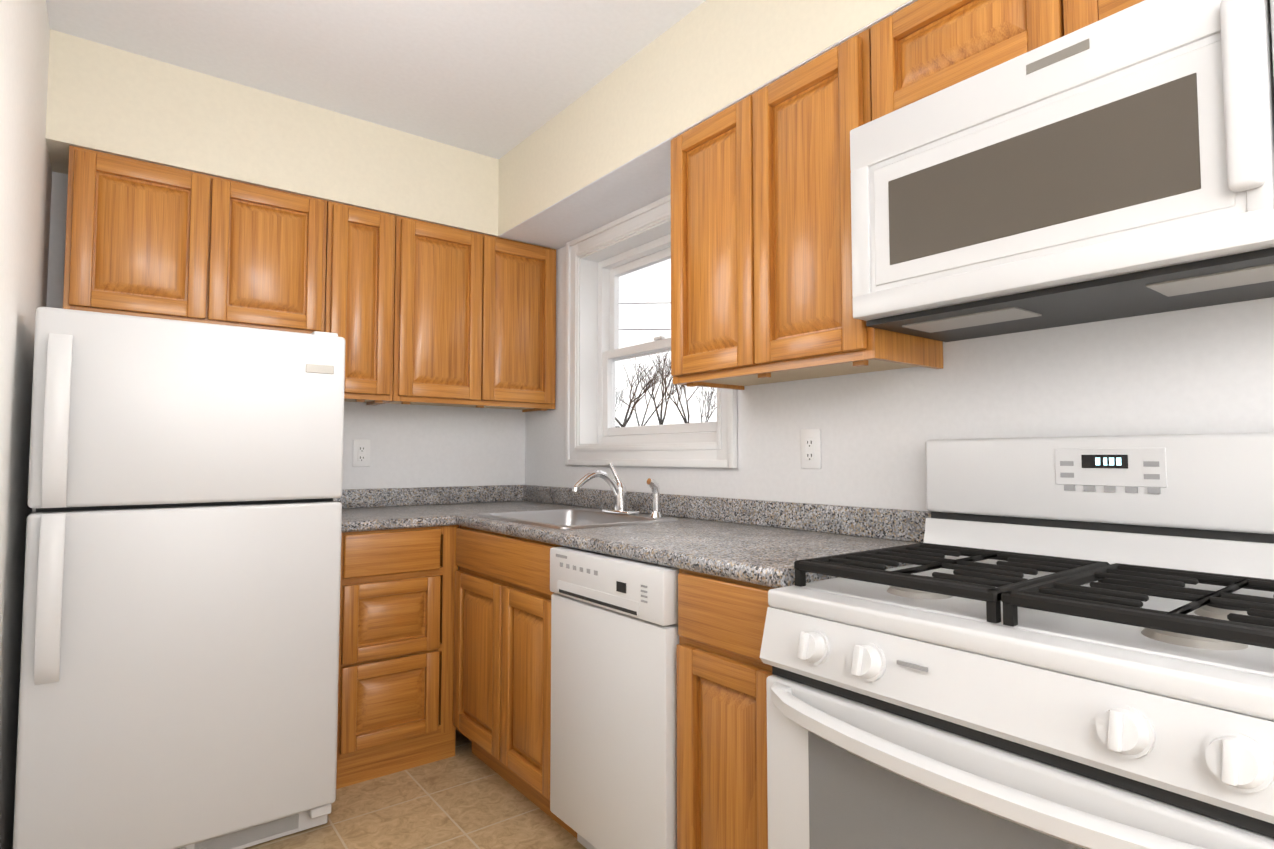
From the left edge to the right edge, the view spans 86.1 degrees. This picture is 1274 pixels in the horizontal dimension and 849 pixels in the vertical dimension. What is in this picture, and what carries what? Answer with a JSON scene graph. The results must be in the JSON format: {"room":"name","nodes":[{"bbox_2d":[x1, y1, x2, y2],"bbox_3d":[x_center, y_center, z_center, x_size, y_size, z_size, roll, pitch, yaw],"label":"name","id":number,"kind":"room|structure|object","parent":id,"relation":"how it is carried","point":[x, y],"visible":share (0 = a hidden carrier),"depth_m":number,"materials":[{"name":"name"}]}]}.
{"room":"kitchen","nodes":[
{"label":"kitchen","id":0,"kind":"room"},
{"bbox_2d":[0,0,51,848],"bbox_3d":[-0.519,-0.104,0.197,0.200,2.500,5.325,2,-3,-38],"label":"wall","id":1,"kind":"structure","parent":0,"point":[25,185],"depth_m":1.74,"materials":[{"name":"paint"}]},
{"bbox_2d":[47,171,524,570],"bbox_3d":[-1.381,0.031,3.017,2.280,2.500,0.200,2,-3,-38],"label":"wall","id":2,"kind":"structure","parent":0,"point":[413,446],"depth_m":3.17,"materials":[{"name":"paint"}]},
{"bbox_2d":[63,145,326,333],"bbox_3d":[-1.609,-0.609,2.534,0.778,0.550,0.326,2,-3,-38],"label":"upper cabinet","id":3,"kind":"object","parent":2,"relation":"attached to","point":[147,239],"visible":0.92,"depth_m":2.38,"materials":[{"name":"brown wood"}]},
{"bbox_2d":[45,29,556,249],"bbox_3d":[-1.223,-1.050,2.863,1.880,0.355,0.318,2,-3,-38],"label":"soffit","id":4,"kind":"structure","parent":2,"relation":"attached to","point":[110,100],"depth_m":2.51,"materials":[{"name":"paint"}]},
{"bbox_2d":[324,201,395,404],"bbox_3d":[-1.194,-0.478,2.848,0.262,0.782,0.326,2,-3,-38],"label":"upper cabinet","id":5,"kind":"object","parent":2,"relation":"attached to","point":[359,281],"visible":0.83,"depth_m":2.72,"materials":[{"name":"brown wood"}]},
{"bbox_2d":[353,439,369,466],"bbox_3d":[-1.214,0.126,3.007,0.074,0.120,0.010,2,-3,-38],"label":"electrical outlet","id":6,"kind":"object","parent":2,"relation":"attached to","point":[361,452],"visible":1,"depth_m":3.00,"materials":[{"name":"white plastic"}]},
{"bbox_2d":[374,216,555,411],"bbox_3d":[-0.782,-0.463,3.165,0.770,0.782,0.326,2,-3,-38],"label":"upper cabinet","id":7,"kind":"object","parent":2,"relation":"attached to","point":[474,319],"visible":1,"depth_m":3.01,"materials":[{"name":"brown wood"}]},
{"bbox_2d":[12,727,586,848],"bbox_3d":[0.244,1.239,0.848,2.280,0.120,5.525,2,-3,-38],"label":"floor","id":8,"kind":"structure","parent":0,"point":[464,797],"depth_m":2.16,"materials":[{"name":"tile"}]},
{"bbox_2d":[13,307,344,848],"bbox_3d":[-1.417,0.479,2.156,0.730,1.524,0.834,2,-3,-38],"label":"refrigerator","id":9,"kind":"object","parent":8,"relation":"on","point":[179,672],"visible":1,"depth_m":1.84,"materials":[{"name":"white painted metal"},{"name":"white plastic"}]},
{"bbox_2d":[336,525,458,788],"bbox_3d":[-1.057,0.829,2.698,0.481,0.876,0.632,2,-3,-38],"label":"base cabinet","id":10,"kind":"object","parent":8,"relation":"on","point":[396,662],"visible":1,"depth_m":2.45,"materials":[{"name":"brown wood"}]},
{"bbox_2d":[335,487,450,531],"bbox_3d":[-1.075,0.330,2.707,0.450,0.120,0.636,2,-3,-38],"label":"countertop","id":11,"kind":"structure","parent":10,"relation":"on","point":[383,508],"depth_m":2.94,"materials":[{"name":"stone"}]},
{"bbox_2d":[453,526,576,837],"bbox_3d":[-0.224,0.819,2.493,0.632,0.876,0.751,2,-3,-38],"label":"base cabinet","id":12,"kind":"object","parent":8,"relation":"on","point":[502,669],"visible":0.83,"depth_m":2.26,"materials":[{"name":"brown wood"}]},
{"bbox_2d":[427,485,930,587],"bbox_3d":[-0.153,0.316,2.411,0.650,0.120,2.230,2,-3,-38],"label":"countertop","id":13,"kind":"structure","parent":12,"relation":"on","point":[765,543],"depth_m":1.97,"materials":[{"name":"stone"}]},
{"bbox_2d":[477,508,679,528],"bbox_3d":[-0.229,0.418,2.478,0.486,0.170,0.650,2,-3,-38],"label":"sink basin","id":14,"kind":"object","parent":13,"relation":"in","point":[576,518],"visible":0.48,"depth_m":2.64,"materials":[{"name":"silver metal"}]},
{"bbox_2d":[572,463,662,517],"bbox_3d":[-0.090,0.236,2.485,0.247,0.193,0.324,2,-3,-38],"label":"faucet","id":15,"kind":"object","parent":13,"relation":"on","point":[619,489],"visible":0.98,"depth_m":2.55,"materials":[{"name":"silver metal"}]},
{"bbox_2d":[550,546,678,848],"bbox_3d":[0.149,0.796,1.969,0.629,0.872,0.525,2,-3,-38],"label":"dishwasher","id":16,"kind":"object","parent":8,"relation":"on","point":[613,752],"visible":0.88,"depth_m":1.74,"materials":[{"name":"white metal"}]},
{"bbox_2d":[677,569,774,848],"bbox_3d":[0.432,0.778,1.643,0.632,0.876,0.330,2,-3,-38],"label":"base cabinet","id":17,"kind":"object","parent":8,"relation":"on","point":[724,671],"visible":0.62,"depth_m":1.46,"materials":[{"name":"brown wood"}]},
{"bbox_2d":[760,432,1273,848],"bbox_3d":[0.728,0.603,1.145,0.729,1.180,0.820,2,-3,-38],"label":"gas range","id":18,"kind":"object","parent":8,"relation":"on","point":[1053,643],"visible":1,"depth_m":1.06,"materials":[{"name":"white metal"}]},
{"bbox_2d":[46,0,705,158],"bbox_3d":[0.244,-1.378,0.973,2.280,0.120,5.525,2,-3,-38],"label":"ceiling","id":19,"kind":"structure","parent":0,"point":[497,79],"depth_m":2.28,"materials":[{"name":"paint"}]},
{"bbox_2d":[525,246,1273,510],"bbox_3d":[1.068,-0.039,1.544,0.200,2.500,5.125,2,-3,-38],"label":"wall","id":20,"kind":"structure","parent":0,"point":[1205,370],"depth_m":1.70,"materials":[{"name":"paint"}]},
{"bbox_2d":[565,194,736,467],"bbox_3d":[0.079,-0.350,2.816,0.214,1.042,1.080,2,-3,-38],"label":"window","id":21,"kind":"structure","parent":20,"relation":"in","point":[600,261],"depth_m":3.02,"materials":[{"name":"white wood"}]},
{"bbox_2d":[498,0,916,248],"bbox_3d":[0.960,-1.123,1.312,0.318,0.358,4.807,2,-3,-38],"label":"soffit","id":22,"kind":"structure","parent":20,"relation":"attached to","point":[598,155],"depth_m":2.27,"materials":[{"name":"paint"}]},
{"bbox_2d":[671,28,942,389],"bbox_3d":[0.439,-0.519,1.946,0.326,0.786,0.709,2,-3,-38],"label":"upper cabinet","id":23,"kind":"object","parent":20,"relation":"attached to","point":[761,264],"visible":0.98,"depth_m":1.80,"materials":[{"name":"brown wood"}]},
{"bbox_2d":[801,429,820,468],"bbox_3d":[0.526,0.074,2.068,0.010,0.120,0.074,2,-3,-38],"label":"electrical outlet","id":24,"kind":"object","parent":20,"relation":"attached to","point":[810,448],"visible":1,"depth_m":2.06,"materials":[{"name":"white plastic"}]},
{"bbox_2d":[870,0,1143,120],"bbox_3d":[0.906,-0.806,1.353,0.326,0.270,0.816,2,-3,-38],"label":"upper cabinet","id":25,"kind":"object","parent":20,"relation":"attached to","point":[921,49],"visible":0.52,"depth_m":1.41,"materials":[{"name":"brown wood"}]},
{"bbox_2d":[850,0,1273,341],"bbox_3d":[0.869,-0.448,1.306,0.423,0.441,0.812,2,-3,-38],"label":"over-the-range microwave","id":26,"kind":"object","parent":25,"relation":"attached to","point":[1119,164],"visible":1,"depth_m":1.18,"materials":[{"name":"white metal"}]},
{"label":"outside","id":27,"kind":"structure","parent":0,"visible":0},
{"bbox_3d":[43.524,8.385,159.450,259.500,0.120,320.000,2,-3,-38],"label":"ground","id":28,"kind":"structure","parent":27,"visible":0},
{"bbox_2d":[615,303,716,426],"bbox_3d":[-0.423,-3.182,55.432,62.167,13.065,61.380,2,-3,-38],"label":"trees","id":29,"kind":"object","parent":28,"relation":"on","point":[650,385],"depth_m":53.20,"materials":[{"name":"grey plant"}]}
]}

